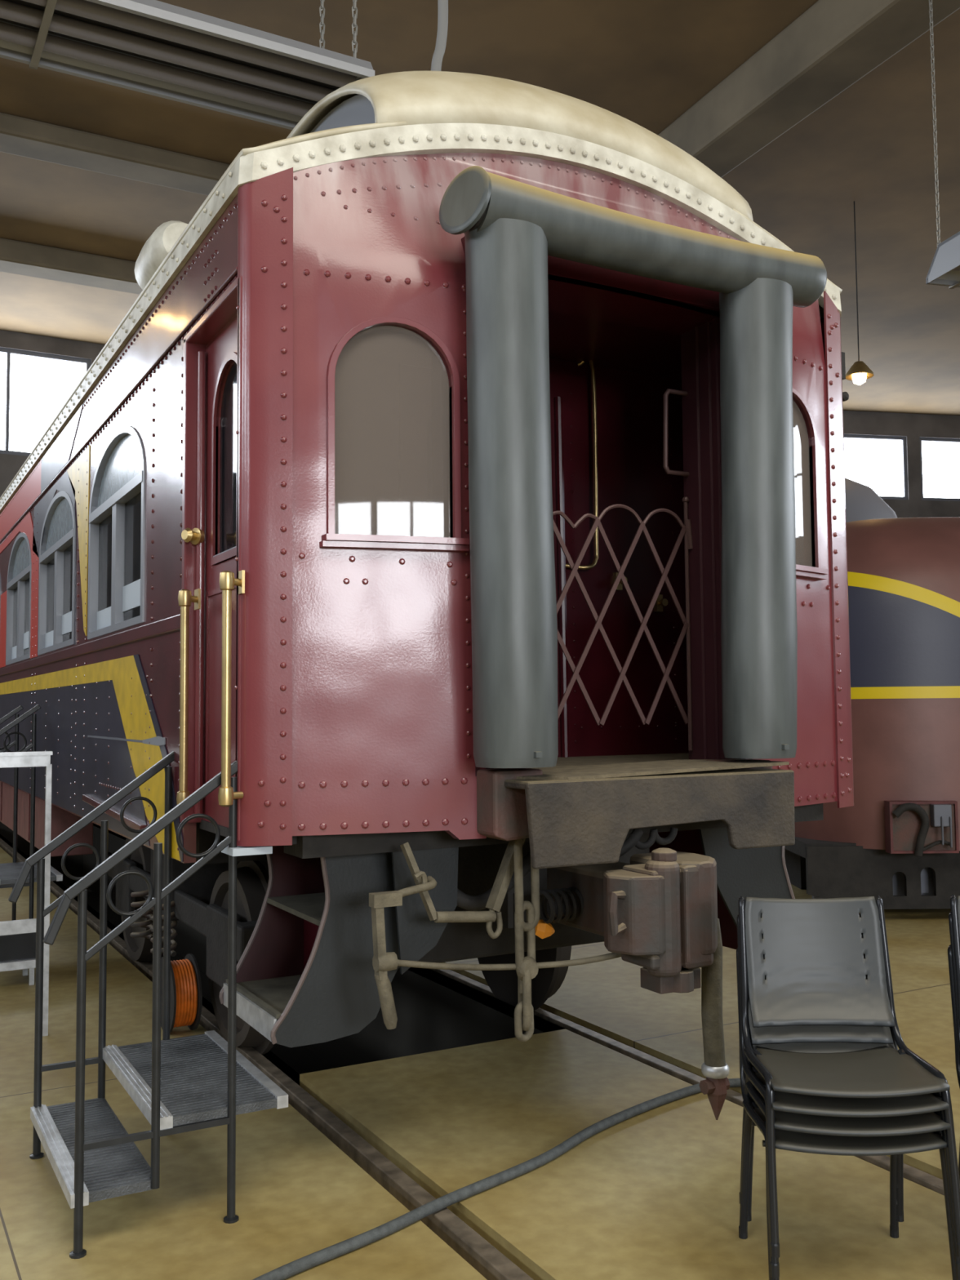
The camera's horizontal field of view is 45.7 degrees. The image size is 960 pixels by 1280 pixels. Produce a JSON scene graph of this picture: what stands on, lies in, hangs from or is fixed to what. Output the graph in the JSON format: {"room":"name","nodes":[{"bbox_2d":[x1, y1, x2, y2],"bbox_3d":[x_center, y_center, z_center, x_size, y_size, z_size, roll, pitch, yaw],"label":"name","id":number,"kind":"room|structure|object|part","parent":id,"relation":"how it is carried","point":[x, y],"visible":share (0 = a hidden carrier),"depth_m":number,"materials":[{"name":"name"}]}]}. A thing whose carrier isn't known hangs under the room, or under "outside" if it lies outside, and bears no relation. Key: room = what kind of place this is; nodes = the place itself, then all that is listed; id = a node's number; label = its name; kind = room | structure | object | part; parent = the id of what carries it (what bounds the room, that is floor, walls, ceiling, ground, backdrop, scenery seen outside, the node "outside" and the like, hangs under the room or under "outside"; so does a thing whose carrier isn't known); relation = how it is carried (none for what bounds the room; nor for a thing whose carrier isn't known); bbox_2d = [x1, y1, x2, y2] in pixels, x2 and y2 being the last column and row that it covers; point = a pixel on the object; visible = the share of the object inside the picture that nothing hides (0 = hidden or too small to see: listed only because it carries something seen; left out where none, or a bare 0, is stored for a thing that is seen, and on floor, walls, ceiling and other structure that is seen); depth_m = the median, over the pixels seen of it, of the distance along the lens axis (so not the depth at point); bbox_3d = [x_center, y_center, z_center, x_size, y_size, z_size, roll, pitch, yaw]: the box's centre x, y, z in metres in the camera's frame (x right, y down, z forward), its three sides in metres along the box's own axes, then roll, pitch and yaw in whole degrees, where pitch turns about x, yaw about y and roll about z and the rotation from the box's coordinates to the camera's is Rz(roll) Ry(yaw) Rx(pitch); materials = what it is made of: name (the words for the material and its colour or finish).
{"room":"train museum","nodes":[
{"label":"train museum","id":0,"kind":"room"},
{"bbox_2d":[0,329,105,497],"bbox_3d":[-10.198,-1.147,17.334,21.500,8.000,0.300,1,-4,-29],"label":"wall","id":1,"kind":"structure","parent":0,"point":[10,464],"depth_m":18.93,"materials":[{"name":"grey paint"}]},
{"bbox_2d":[0,347,90,456],"bbox_3d":[-7.780,-3.921,18.771,2.600,1.770,0.080,1,-4,-29],"label":"window","id":2,"kind":"structure","parent":1,"relation":"in","point":[34,387],"depth_m":18.96,"materials":[{"name":"grey glass"}]},
{"bbox_2d":[0,822,959,1279],"bbox_3d":[5.641,2.747,8.604,41.000,1.100,30.200,1,-4,-29],"label":"floor","id":3,"kind":"structure","parent":0,"point":[653,1194],"depth_m":4.43,"materials":[{"name":"concrete"}]},
{"bbox_2d":[0,932,35,985],"bbox_3d":[-3.079,2.017,7.251,0.450,0.340,0.435,1,-4,-29],"label":"bench","id":4,"kind":"object","parent":3,"relation":"on","point":[17,951],"visible":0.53,"depth_m":7.14,"materials":[{"name":"black"}]},
{"bbox_3d":[-3.088,1.938,7.271,0.450,0.180,0.400,1,-4,-29],"label":"seat","id":5,"kind":"part","parent":4,"relation":"part of","materials":[{"name":"black"}]},
{"bbox_3d":[-2.988,2.121,7.486,0.030,0.160,0.030,1,-4,-29],"label":"leg","id":6,"kind":"part","parent":4,"relation":"part of","materials":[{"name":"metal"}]},
{"bbox_3d":[-2.843,2.104,7.224,0.030,0.160,0.030,1,-4,-29],"label":"leg","id":7,"kind":"part","parent":4,"relation":"part of","materials":[{"name":"metal"}]},
{"bbox_2d":[0,751,53,1036],"bbox_3d":[-2.557,1.351,6.001,0.550,1.510,0.056,1,-4,-29],"label":"stand","id":8,"kind":"object","parent":3,"relation":"on","point":[38,758],"visible":0.72,"depth_m":6.09,"materials":[{"name":"white metal"}]},
{"bbox_3d":[-2.329,1.391,6.124,0.028,1.440,0.028,1,-4,-29],"label":"leg","id":9,"kind":"part","parent":8,"relation":"part of","materials":[{"name":"metal"}]},
{"bbox_2d":[0,704,62,920],"bbox_3d":[-3.461,1.352,8.088,0.812,1.776,0.972,1,-4,-29],"label":"stairs","id":10,"kind":"structure","parent":3,"relation":"on","point":[10,873],"depth_m":7.82,"materials":[{"name":"metal"}]},
{"bbox_3d":[-3.720,0.941,8.498,0.500,0.374,0.022,1,-4,-29],"label":"rail","id":11,"kind":"part","parent":10,"relation":"part of","materials":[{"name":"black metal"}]},
{"bbox_3d":[-3.757,0.777,8.488,0.654,0.575,0.032,1,-4,-29],"label":"handrail","id":12,"kind":"part","parent":10,"relation":"part of","materials":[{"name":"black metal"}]},
{"bbox_3d":[-3.502,1.416,8.587,0.052,1.710,0.052,1,-4,-29],"label":"post","id":13,"kind":"part","parent":10,"relation":"part of","materials":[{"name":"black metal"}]},
{"bbox_3d":[-3.277,0.889,7.693,0.500,0.374,0.022,1,-4,-29],"label":"rail","id":14,"kind":"part","parent":10,"relation":"part of","materials":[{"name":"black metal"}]},
{"bbox_3d":[-3.313,0.725,7.684,0.654,0.575,0.032,1,-4,-29],"label":"handrail","id":15,"kind":"part","parent":10,"relation":"part of","materials":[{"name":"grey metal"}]},
{"bbox_3d":[-3.058,1.363,7.783,0.052,1.710,0.052,1,-4,-29],"label":"post","id":16,"kind":"part","parent":10,"relation":"part of","materials":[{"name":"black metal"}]},
{"bbox_2d":[8,751,288,1258],"bbox_3d":[-1.251,1.208,4.203,0.812,1.556,0.972,1,-4,-29],"label":"stairs","id":17,"kind":"structure","parent":3,"relation":"on","point":[189,1083],"depth_m":3.92,"materials":[{"name":"metal"}]},
{"bbox_3d":[-1.724,1.433,4.453,0.052,1.145,0.052,1,-4,-29],"label":"post","id":18,"kind":"part","parent":17,"relation":"part of","materials":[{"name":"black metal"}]},
{"bbox_3d":[-1.510,0.907,4.606,0.500,0.374,0.022,1,-4,-29],"label":"rail","id":19,"kind":"part","parent":17,"relation":"part of","materials":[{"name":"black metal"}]},
{"bbox_3d":[-1.280,1.380,3.649,0.052,1.145,0.052,1,-4,-29],"label":"post","id":20,"kind":"part","parent":17,"relation":"part of","materials":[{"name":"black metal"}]},
{"bbox_3d":[-1.546,0.743,4.597,0.654,0.575,0.032,1,-4,-29],"label":"handrail","id":21,"kind":"part","parent":17,"relation":"part of","materials":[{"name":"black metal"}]},
{"bbox_3d":[-1.515,1.291,4.578,0.029,1.120,0.029,1,-4,-29],"label":"post","id":22,"kind":"part","parent":17,"relation":"part of","materials":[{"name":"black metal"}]},
{"bbox_3d":[-1.102,0.690,3.793,0.654,0.575,0.032,1,-4,-29],"label":"handrail","id":23,"kind":"part","parent":17,"relation":"part of","materials":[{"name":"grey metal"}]},
{"bbox_3d":[-1.071,1.238,3.774,0.029,1.120,0.029,1,-4,-29],"label":"post","id":24,"kind":"part","parent":17,"relation":"part of","materials":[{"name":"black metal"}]},
{"bbox_3d":[-1.066,0.854,3.802,0.500,0.374,0.022,1,-4,-29],"label":"rail","id":25,"kind":"part","parent":17,"relation":"part of","materials":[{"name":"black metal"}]},
{"bbox_3d":[-1.292,1.271,4.702,0.052,1.490,0.052,1,-4,-29],"label":"post","id":26,"kind":"part","parent":17,"relation":"part of","materials":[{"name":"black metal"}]},
{"bbox_3d":[-0.848,1.219,3.898,0.052,1.490,0.052,1,-4,-29],"label":"post","id":27,"kind":"part","parent":17,"relation":"part of","materials":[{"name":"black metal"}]},
{"bbox_2d":[160,953,202,1033],"bbox_3d":[-1.629,1.909,6.157,0.148,0.400,0.400,1,-4,-29],"label":"cable reel","id":28,"kind":"object","parent":3,"relation":"on","point":[185,992],"visible":0.8,"depth_m":6.03,"materials":[{"name":"orange plastic"}]},
{"bbox_3d":[-1.629,1.909,6.157,0.116,0.349,0.349,1,-4,-29],"label":"cord","id":29,"kind":"part","parent":28,"relation":"part of","materials":[{"name":"orange plastic"}]},
{"bbox_2d":[0,838,533,1279],"bbox_3d":[-0.764,2.071,5.056,0.066,0.067,29.900,1,-4,-29],"label":"track rail","id":30,"kind":"object","parent":3,"relation":"in","point":[486,1259],"visible":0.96,"depth_m":4.39,"materials":[{"name":"metal"}]},
{"bbox_2d":[252,1078,741,1279],"bbox_3d":[0.013,1.950,4.074,3.498,0.036,0.247,3,-5,-43],"label":"hose","id":31,"kind":"object","parent":3,"relation":"on","point":[291,1268],"visible":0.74,"depth_m":4.00,"materials":[{"name":"grey rubber"}]},
{"bbox_2d":[430,968,944,1195],"bbox_3d":[0.699,2.108,5.861,0.066,0.067,29.900,1,-4,-29],"label":"track rail","id":32,"kind":"object","parent":3,"relation":"in","point":[935,1184],"visible":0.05,"depth_m":5.59,"materials":[{"name":"metal"}]},
{"bbox_2d":[0,71,853,1119],"bbox_3d":[-3.080,0.123,11.068,3.087,4.675,15.982,1,-4,-29],"label":"carriage","id":33,"kind":"object","parent":32,"relation":"on","point":[463,477],"visible":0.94,"depth_m":4.47,"materials":[{"name":"red paint"}]},
{"bbox_3d":[-3.926,0.113,9.671,0.016,0.130,0.665,1,-4,-29],"label":"rail","id":34,"kind":"part","parent":33,"relation":"part of","materials":[{"name":"grey"}]},
{"bbox_3d":[-3.929,-0.142,9.686,0.004,0.640,0.665,1,-4,-29],"label":"sash pane","id":35,"kind":"part","parent":33,"relation":"part of","materials":[{"name":"grey glass"}]},
{"bbox_3d":[-3.759,-0.678,9.377,0.006,0.310,1.423,1,-4,-29],"label":"fanlight pane","id":36,"kind":"part","parent":33,"relation":"part of","materials":[{"name":"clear glass"}]},
{"bbox_3d":[-3.558,-0.006,9.007,0.016,0.130,0.665,1,-4,-29],"label":"rail","id":37,"kind":"part","parent":33,"relation":"part of","materials":[{"name":"grey"}]},
{"bbox_3d":[-3.559,-0.186,9.018,0.004,0.640,0.665,1,-4,-29],"label":"sash pane","id":38,"kind":"part","parent":33,"relation":"part of","materials":[{"name":"grey glass"}]},
{"bbox_3d":[-2.984,0.001,7.963,0.016,0.130,0.652,1,-4,-29],"label":"rail","id":39,"kind":"part","parent":33,"relation":"part of","materials":[{"name":"grey"}]},
{"bbox_3d":[-2.986,-0.254,7.979,0.004,0.640,0.652,1,-4,-29],"label":"sash pane","id":40,"kind":"part","parent":33,"relation":"part of","materials":[{"name":"grey glass"}]},
{"bbox_3d":[-2.819,-0.790,7.675,0.006,0.310,1.400,1,-4,-29],"label":"fanlight pane","id":41,"kind":"part","parent":33,"relation":"part of","materials":[{"name":"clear glass"}]},
{"bbox_3d":[-2.621,-0.117,7.310,0.016,0.130,0.652,1,-4,-29],"label":"rail","id":42,"kind":"part","parent":33,"relation":"part of","materials":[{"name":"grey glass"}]},
{"bbox_3d":[-2.623,-0.297,7.321,0.004,0.640,0.652,1,-4,-29],"label":"sash pane","id":43,"kind":"part","parent":33,"relation":"part of","materials":[{"name":"grey glass"}]},
{"bbox_3d":[-2.035,-0.112,6.245,0.016,0.130,0.605,1,-4,-29],"label":"rail","id":44,"kind":"part","parent":33,"relation":"part of","materials":[{"name":"grey"}]},
{"bbox_3d":[-2.037,-0.366,6.260,0.004,0.640,0.605,1,-4,-29],"label":"sash pane","id":45,"kind":"part","parent":33,"relation":"part of","materials":[{"name":"grey glass"}]},
{"bbox_3d":[-4.534,0.165,10.673,0.050,2.132,15.260,1,-4,-29],"label":"belt rail","id":46,"kind":"part","parent":33,"relation":"part of","materials":[{"name":"red metal"}]},
{"bbox_3d":[-1.882,-0.901,5.977,0.006,0.310,1.311,1,-4,-29],"label":"fanlight pane","id":47,"kind":"part","parent":33,"relation":"part of","materials":[{"name":"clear glass"}]},
{"bbox_3d":[-1.696,-0.227,5.633,0.016,0.130,0.605,1,-4,-29],"label":"rail","id":48,"kind":"part","parent":33,"relation":"part of","materials":[{"name":"grey"}]},
{"bbox_3d":[-1.697,-0.406,5.644,0.004,0.640,0.605,1,-4,-29],"label":"sash pane","id":49,"kind":"part","parent":33,"relation":"part of","materials":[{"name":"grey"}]},
{"bbox_3d":[-1.137,0.225,4.450,0.098,0.855,0.060,3,-5,-45],"label":"grab rail","id":50,"kind":"part","parent":33,"relation":"part of","materials":[{"name":"gold metal"}]},
{"bbox_3d":[-0.992,-0.281,4.343,0.090,2.000,0.795,1,-4,-29],"label":"door frame","id":51,"kind":"part","parent":33,"relation":"part of","materials":[{"name":"red paint"}]},
{"bbox_3d":[-0.938,-0.270,4.369,0.045,1.960,0.720,1,-4,-29],"label":"door","id":52,"kind":"part","parent":33,"relation":"part of","materials":[{"name":"red paint"}]},
{"bbox_3d":[-0.962,-0.327,4.365,0.012,0.035,0.410,1,-4,-29],"label":"window sill","id":53,"kind":"part","parent":33,"relation":"part of","materials":[{"name":"red metal"}]},
{"bbox_3d":[-0.855,0.163,3.918,0.098,0.810,0.060,3,-5,-45],"label":"grab rail","id":54,"kind":"part","parent":33,"relation":"part of","materials":[{"name":"gold metal"}]},
{"bbox_3d":[-0.659,0.734,4.480,0.700,0.035,0.760,1,-4,-29],"label":"trap plate","id":55,"kind":"part","parent":33,"relation":"part of","materials":[{"name":"red metal"}]},
{"bbox_3d":[-0.760,-0.492,4.000,0.201,2.405,0.051,-1,-3,6],"label":"corner post","id":56,"kind":"part","parent":33,"relation":"part of","materials":[{"name":"red metal"}]},
{"bbox_3d":[-0.746,1.126,4.781,0.685,0.740,0.014,1,-4,-29],"label":"cheek plate","id":57,"kind":"part","parent":33,"relation":"part of","materials":[{"name":"grey metal"}]},
{"bbox_3d":[-0.438,1.090,4.221,0.685,0.740,0.014,1,-4,-29],"label":"cheek plate","id":58,"kind":"part","parent":33,"relation":"part of","materials":[{"name":"grey metal"}]},
{"bbox_3d":[-0.887,1.545,7.036,2.100,0.580,4.380,1,-4,-29],"label":"truck frame","id":59,"kind":"part","parent":33,"relation":"part of","materials":[{"name":"black metal"}]},
{"bbox_3d":[-0.327,1.105,3.908,0.088,0.453,0.065,1,-4,-29],"label":"lever handle","id":60,"kind":"part","parent":33,"relation":"part of","materials":[{"name":"metal"}]},
{"bbox_3d":[-0.301,-0.348,4.073,0.538,0.043,0.057,1,-4,-16],"label":"window sill","id":61,"kind":"part","parent":33,"relation":"part of","materials":[{"name":"red paint"}]},
{"bbox_3d":[-0.125,0.898,4.086,0.614,0.372,0.140,1,-4,-29],"label":"uncoupling rod","id":62,"kind":"part","parent":33,"relation":"part of","materials":[{"name":"metal"}]},
{"bbox_3d":[0.148,1.142,4.068,0.992,0.084,0.081,0,-4,-15],"label":"pull rod","id":63,"kind":"part","parent":33,"relation":"part of","materials":[{"name":"metal"}]},
{"bbox_3d":[0.171,1.062,4.115,0.085,0.760,0.109,-1,-4,15],"label":"safety chain","id":64,"kind":"part","parent":33,"relation":"part of","materials":[{"name":"metal"}]},
{"bbox_3d":[0.485,-0.630,4.641,2.610,2.748,0.288,1,-4,-29],"label":"panel","id":65,"kind":"part","parent":33,"relation":"part of","materials":[{"name":"red paint"}]},
{"bbox_3d":[0.510,-0.912,5.812,0.172,1.118,0.082,1,-4,-29],"label":"brass handrail","id":66,"kind":"part","parent":33,"relation":"part of","materials":[{"name":"gold metal"}]},
{"bbox_3d":[0.655,0.654,4.274,1.230,0.298,0.238,1,-4,-29],"label":"buffer plate","id":67,"kind":"part","parent":33,"relation":"part of","materials":[{"name":"metal"}]},
{"bbox_3d":[0.590,0.498,4.399,1.200,0.035,0.435,1,-4,-29],"label":"foot plate","id":68,"kind":"part","parent":33,"relation":"part of","materials":[{"name":"metal"}]},
{"bbox_3d":[0.871,-0.923,5.067,0.145,0.387,0.022,1,-4,-29],"label":"bracket handle","id":69,"kind":"part","parent":33,"relation":"part of","materials":[{"name":"grey metal"}]},
{"bbox_3d":[0.928,-0.077,5.038,0.045,1.126,0.039,1,-4,-29],"label":"gate post","id":70,"kind":"part","parent":33,"relation":"part of","materials":[{"name":"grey metal"}]},
{"bbox_3d":[1.266,1.132,5.159,0.685,0.740,0.014,1,-4,-29],"label":"cheek plate","id":71,"kind":"part","parent":33,"relation":"part of","materials":[{"name":"grey metal"}]},
{"bbox_3d":[1.373,-0.306,4.995,0.538,0.043,0.057,3,-5,-42],"label":"window sill","id":72,"kind":"part","parent":33,"relation":"part of","materials":[{"name":"red paint"}]},
{"bbox_3d":[1.686,-0.430,5.346,0.051,2.405,0.200,-2,-4,26],"label":"corner post","id":73,"kind":"part","parent":33,"relation":"part of","materials":[{"name":"red metal"}]},
{"bbox_2d":[736,947,956,1279],"bbox_3d":[1.095,1.464,3.523,0.551,0.923,0.575,0,-3,0],"label":"chair","id":74,"kind":"object","parent":3,"relation":"on","point":[894,1145],"visible":0.27,"depth_m":3.32,"materials":[{"name":"grey plastic"}]},
{"bbox_3d":[0.861,1.694,3.644,0.029,0.459,0.166,0,-4,-7],"label":"leg","id":75,"kind":"part","parent":74,"relation":"part of","materials":[{"name":"black metal"}]},
{"bbox_3d":[0.846,1.676,3.423,0.034,0.469,0.382,-1,-3,2],"label":"leg","id":76,"kind":"part","parent":74,"relation":"part of","materials":[{"name":"black metal"}]},
{"bbox_3d":[1.095,1.476,3.462,0.503,0.047,0.455,0,-3,0],"label":"seat","id":77,"kind":"part","parent":74,"relation":"part of","materials":[{"name":"black leather"}]},
{"bbox_2d":[745,1031,959,1279],"bbox_3d":[1.103,1.407,3.519,0.551,0.923,0.575,-1,-3,1],"label":"chair","id":78,"kind":"object","parent":74,"relation":"on","point":[931,1122],"visible":0.31,"depth_m":3.32,"materials":[{"name":"black"}]},
{"bbox_3d":[0.873,1.638,3.645,0.029,0.459,0.166,0,-3,-6],"label":"leg","id":79,"kind":"part","parent":78,"relation":"part of","materials":[{"name":"black metal"}]},
{"bbox_3d":[0.848,1.620,3.425,0.039,0.469,0.382,-1,-3,1],"label":"leg","id":80,"kind":"part","parent":78,"relation":"part of","materials":[{"name":"black metal"}]},
{"bbox_3d":[1.106,1.158,3.737,0.450,0.392,0.171,-1,-3,1],"label":"backrest","id":81,"kind":"part","parent":78,"relation":"part of","materials":[{"name":"black leather"}]},
{"bbox_2d":[736,913,959,1277],"bbox_3d":[1.095,1.351,3.516,0.551,0.923,0.575,-1,-3,0],"label":"chair","id":82,"kind":"object","parent":78,"relation":"on","point":[784,1101],"visible":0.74,"depth_m":3.34,"materials":[{"name":"black metal"}]},
{"bbox_3d":[0.862,1.582,3.637,0.029,0.459,0.166,0,-3,-7],"label":"leg","id":83,"kind":"part","parent":82,"relation":"part of","materials":[{"name":"black metal"}]},
{"bbox_3d":[0.845,1.563,3.416,0.034,0.469,0.382,-1,-3,3],"label":"leg","id":84,"kind":"part","parent":82,"relation":"part of","materials":[{"name":"black metal"}]},
{"bbox_3d":[1.094,1.102,3.733,0.450,0.392,0.171,-1,-3,0],"label":"backrest","id":85,"kind":"part","parent":82,"relation":"part of","materials":[{"name":"grey plastic"}]},
{"bbox_2d":[737,895,959,1257],"bbox_3d":[1.097,1.295,3.512,0.551,0.923,0.575,-1,-3,1],"label":"chair","id":86,"kind":"object","parent":82,"relation":"on","point":[814,966],"visible":0.98,"depth_m":3.70,"materials":[{"name":"black leather"}]},
{"bbox_3d":[0.865,1.526,3.636,0.029,0.459,0.166,0,-3,-6],"label":"leg","id":87,"kind":"part","parent":86,"relation":"part of","materials":[{"name":"black metal"}]},
{"bbox_3d":[0.843,1.507,3.415,0.039,0.469,0.382,-1,-3,1],"label":"leg","id":88,"kind":"part","parent":86,"relation":"part of","materials":[{"name":"black metal"}]},
{"bbox_3d":[1.098,1.046,3.729,0.450,0.392,0.171,-1,-3,1],"label":"backrest","id":89,"kind":"part","parent":86,"relation":"part of","materials":[{"name":"grey plastic"}]},
{"bbox_3d":[1.096,1.307,3.451,0.503,0.047,0.455,-1,-3,1],"label":"seat","id":90,"kind":"part","parent":86,"relation":"part of","materials":[{"name":"grey plastic"}]},
{"bbox_3d":[1.337,1.521,3.628,0.029,0.459,0.166,-1,-4,8],"label":"leg","id":91,"kind":"part","parent":86,"relation":"part of","materials":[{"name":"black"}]},
{"bbox_3d":[1.348,1.503,3.407,0.034,0.469,0.382,0,-3,-1],"label":"leg","id":92,"kind":"part","parent":86,"relation":"part of","materials":[{"name":"black metal"}]},
{"bbox_3d":[1.094,1.363,3.455,0.503,0.047,0.455,-1,-3,0],"label":"seat","id":93,"kind":"part","parent":82,"relation":"part of","materials":[{"name":"grey plastic"}]},
{"bbox_3d":[1.347,1.559,3.412,0.034,0.469,0.382,0,-3,-2],"label":"leg","id":94,"kind":"part","parent":82,"relation":"part of","materials":[{"name":"black metal"}]},
{"bbox_3d":[1.102,1.419,3.458,0.503,0.047,0.455,-1,-3,1],"label":"seat","id":95,"kind":"part","parent":78,"relation":"part of","materials":[{"name":"grey plastic"}]},
{"bbox_3d":[1.345,1.633,3.633,0.029,0.459,0.166,-1,-4,9],"label":"leg","id":96,"kind":"part","parent":78,"relation":"part of","materials":[{"name":"black metal"}]},
{"bbox_3d":[1.353,1.615,3.411,0.034,0.469,0.382,0,-3,-1],"label":"leg","id":97,"kind":"part","parent":78,"relation":"part of","materials":[{"name":"black metal"}]},
{"bbox_3d":[1.333,1.690,3.642,0.029,0.459,0.166,-1,-4,7],"label":"leg","id":98,"kind":"part","parent":74,"relation":"part of","materials":[{"name":"black metal"}]},
{"bbox_3d":[1.347,1.672,3.421,0.034,0.469,0.382,0,-3,-2],"label":"leg","id":99,"kind":"part","parent":74,"relation":"part of","materials":[{"name":"black metal"}]},
{"bbox_2d":[784,477,959,909],"bbox_3d":[4.005,0.184,12.613,2.900,4.530,7.480,0,-3,0],"label":"locomotive","id":100,"kind":"object","parent":3,"relation":"on","point":[899,841],"visible":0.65,"depth_m":9.09,"materials":[{"name":"paint"}]},
{"bbox_3d":[4.020,2.035,11.664,2.800,0.520,5.150,0,-3,0],"label":"pilot plate","id":101,"kind":"part","parent":100,"relation":"part of","materials":[{"name":"black metal"}]},
{"bbox_2d":[947,944,959,1182],"bbox_3d":[1.795,1.457,3.512,0.551,0.923,0.575,0,-3,0],"label":"chair","id":102,"kind":"object","parent":3,"relation":"on","point":[949,955],"visible":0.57,"depth_m":3.73,"materials":[{"name":"black metal"}]},
{"bbox_2d":[0,0,959,415],"bbox_3d":[5.569,-5.787,9.122,41.000,0.001,30.200,1,-4,-29],"label":"ceiling","id":103,"kind":"structure","parent":0,"point":[646,63],"depth_m":12.49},
{"bbox_2d":[0,237,142,294],"bbox_3d":[-7.716,-5.194,14.564,23.000,0.300,0.500,1,-4,-29],"label":"beam","id":104,"kind":"structure","parent":103,"relation":"attached to","point":[16,257],"depth_m":15.53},
{"bbox_2d":[0,112,230,195],"bbox_3d":[-6.733,-5.445,11.233,21.500,0.220,0.500,1,-4,-29],"label":"beam","id":105,"kind":"structure","parent":103,"relation":"attached to","point":[19,135],"depth_m":12.53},
{"bbox_2d":[0,0,374,129],"bbox_3d":[-3.055,-4.536,5.450,5.208,2.826,0.765,1,-4,-29],"label":"light","id":106,"kind":"object","parent":103,"relation":"hanging from","point":[153,47],"depth_m":6.13,"materials":[{"name":"grey metal"}]},
{"bbox_3d":[-0.947,-4.518,6.839,0.026,2.729,0.026,-1,-4,16],"label":"chain","id":107,"kind":"part","parent":106,"relation":"part of","materials":[{"name":"grey metal"}]},
{"bbox_2d":[351,0,357,57],"bbox_3d":[-0.720,-4.538,6.531,0.026,2.729,0.026,-1,-4,16],"label":"chain","id":108,"kind":"object","parent":103,"relation":"hanging from","point":[354,42],"visible":0.8,"depth_m":6.46,"materials":[{"name":"grey metal"}]},
{"bbox_2d":[431,0,448,71],"bbox_3d":[-0.291,-4.030,7.947,0.153,3.550,0.072,1,-4,-29],"label":"pipe","id":109,"kind":"object","parent":103,"relation":"attached to","point":[442,16],"visible":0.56,"depth_m":7.94,"materials":[{"name":"grey metal"}]},
{"bbox_2d":[657,0,959,177],"bbox_3d":[3.608,-5.471,9.507,0.600,0.550,22.875,1,-4,-24],"label":"beam","id":110,"kind":"structure","parent":103,"relation":"attached to","point":[833,45],"depth_m":10.58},
{"bbox_2d":[845,200,873,385],"bbox_3d":[4.677,-4.312,14.140,0.340,2.320,0.340,1,-4,-29],"label":"pendant lamp","id":111,"kind":"object","parent":103,"relation":"hanging from","point":[859,371],"visible":0.98,"depth_m":14.03,"materials":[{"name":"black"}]},
{"bbox_3d":[4.676,-4.447,14.148,0.014,2.050,0.016,1,-4,-29],"label":"cord","id":112,"kind":"part","parent":111,"relation":"part of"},
{"bbox_3d":[4.686,-3.239,14.075,0.170,0.170,0.170,1,-4,-29],"label":"bulb","id":113,"kind":"part","parent":111,"relation":"part of","materials":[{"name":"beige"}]},
{"bbox_3d":[4.685,-3.344,14.081,0.340,0.180,0.340,1,-4,-29],"label":"lamp shade","id":114,"kind":"part","parent":111,"relation":"part of","materials":[{"name":"gold metal"}]},
{"bbox_2d":[928,0,940,246],"bbox_3d":[3.654,-4.444,9.179,0.026,2.668,0.026,-1,-4,16],"label":"chain","id":115,"kind":"object","parent":103,"relation":"hanging from","point":[930,2],"visible":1,"depth_m":9.15,"materials":[{"name":"grey metal"}]},
{"bbox_2d":[843,410,959,517],"bbox_3d":[5.497,-0.891,23.728,12.699,8.000,0.300,0,-4,-11],"label":"wall","id":116,"kind":"structure","parent":0,"point":[913,427],"depth_m":24.48,"materials":[{"name":"grey paint"}]},
{"bbox_2d":[844,434,907,499],"bbox_3d":[8.311,-3.691,24.371,1.750,1.380,0.080,0,-4,-11],"label":"window","id":117,"kind":"structure","parent":116,"relation":"in","point":[878,463],"depth_m":24.43,"materials":[{"name":"grey glass"}]},
{"bbox_2d":[920,437,959,501],"bbox_3d":[10.324,-3.684,24.758,1.750,1.380,0.080,0,-4,-11],"label":"window","id":118,"kind":"structure","parent":116,"relation":"in","point":[940,458],"depth_m":24.70,"materials":[{"name":"grey glass"}]},
{"bbox_3d":[3.779,-4.465,8.849,0.037,2.668,0.037,1,-4,-29],"label":"chain","id":119,"kind":"object","parent":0,"visible":0},
{"bbox_2d":[925,231,959,288],"bbox_3d":[4.846,-2.999,9.121,2.408,0.272,0.765,0,-4,-15],"label":"light","id":120,"kind":"object","parent":119,"relation":"hanging from","point":[944,268],"visible":1,"depth_m":9.00,"materials":[{"name":"grey metal"}]},
{"bbox_3d":[1.803,1.401,3.508,0.551,0.923,0.575,-1,-3,1],"label":"chair","id":121,"kind":"object","parent":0,"visible":0},
{"bbox_2d":[948,911,959,1173],"bbox_3d":[1.795,1.345,3.505,0.551,0.923,0.575,-1,-3,0],"label":"chair","id":122,"kind":"object","parent":121,"relation":"on","point":[949,914],"visible":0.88,"depth_m":3.72,"materials":[{"name":"black metal"}]},
{"bbox_2d":[950,894,959,1025],"bbox_3d":[1.797,1.288,3.501,0.551,0.923,0.575,-1,-3,1],"label":"chair","id":123,"kind":"object","parent":122,"relation":"on","point":[954,902],"visible":0.95,"depth_m":3.74,"materials":[{"name":"black"}]},
{"bbox_3d":[1.798,1.039,3.718,0.450,0.392,0.171,-1,-3,1],"label":"backrest","id":124,"kind":"part","parent":123,"relation":"part of","materials":[{"name":"grey plastic"}]},
{"bbox_3d":[1.562,1.575,3.626,0.029,0.459,0.166,0,-3,-7],"label":"leg","id":125,"kind":"part","parent":122,"relation":"part of","materials":[{"name":"black metal"}]}
]}

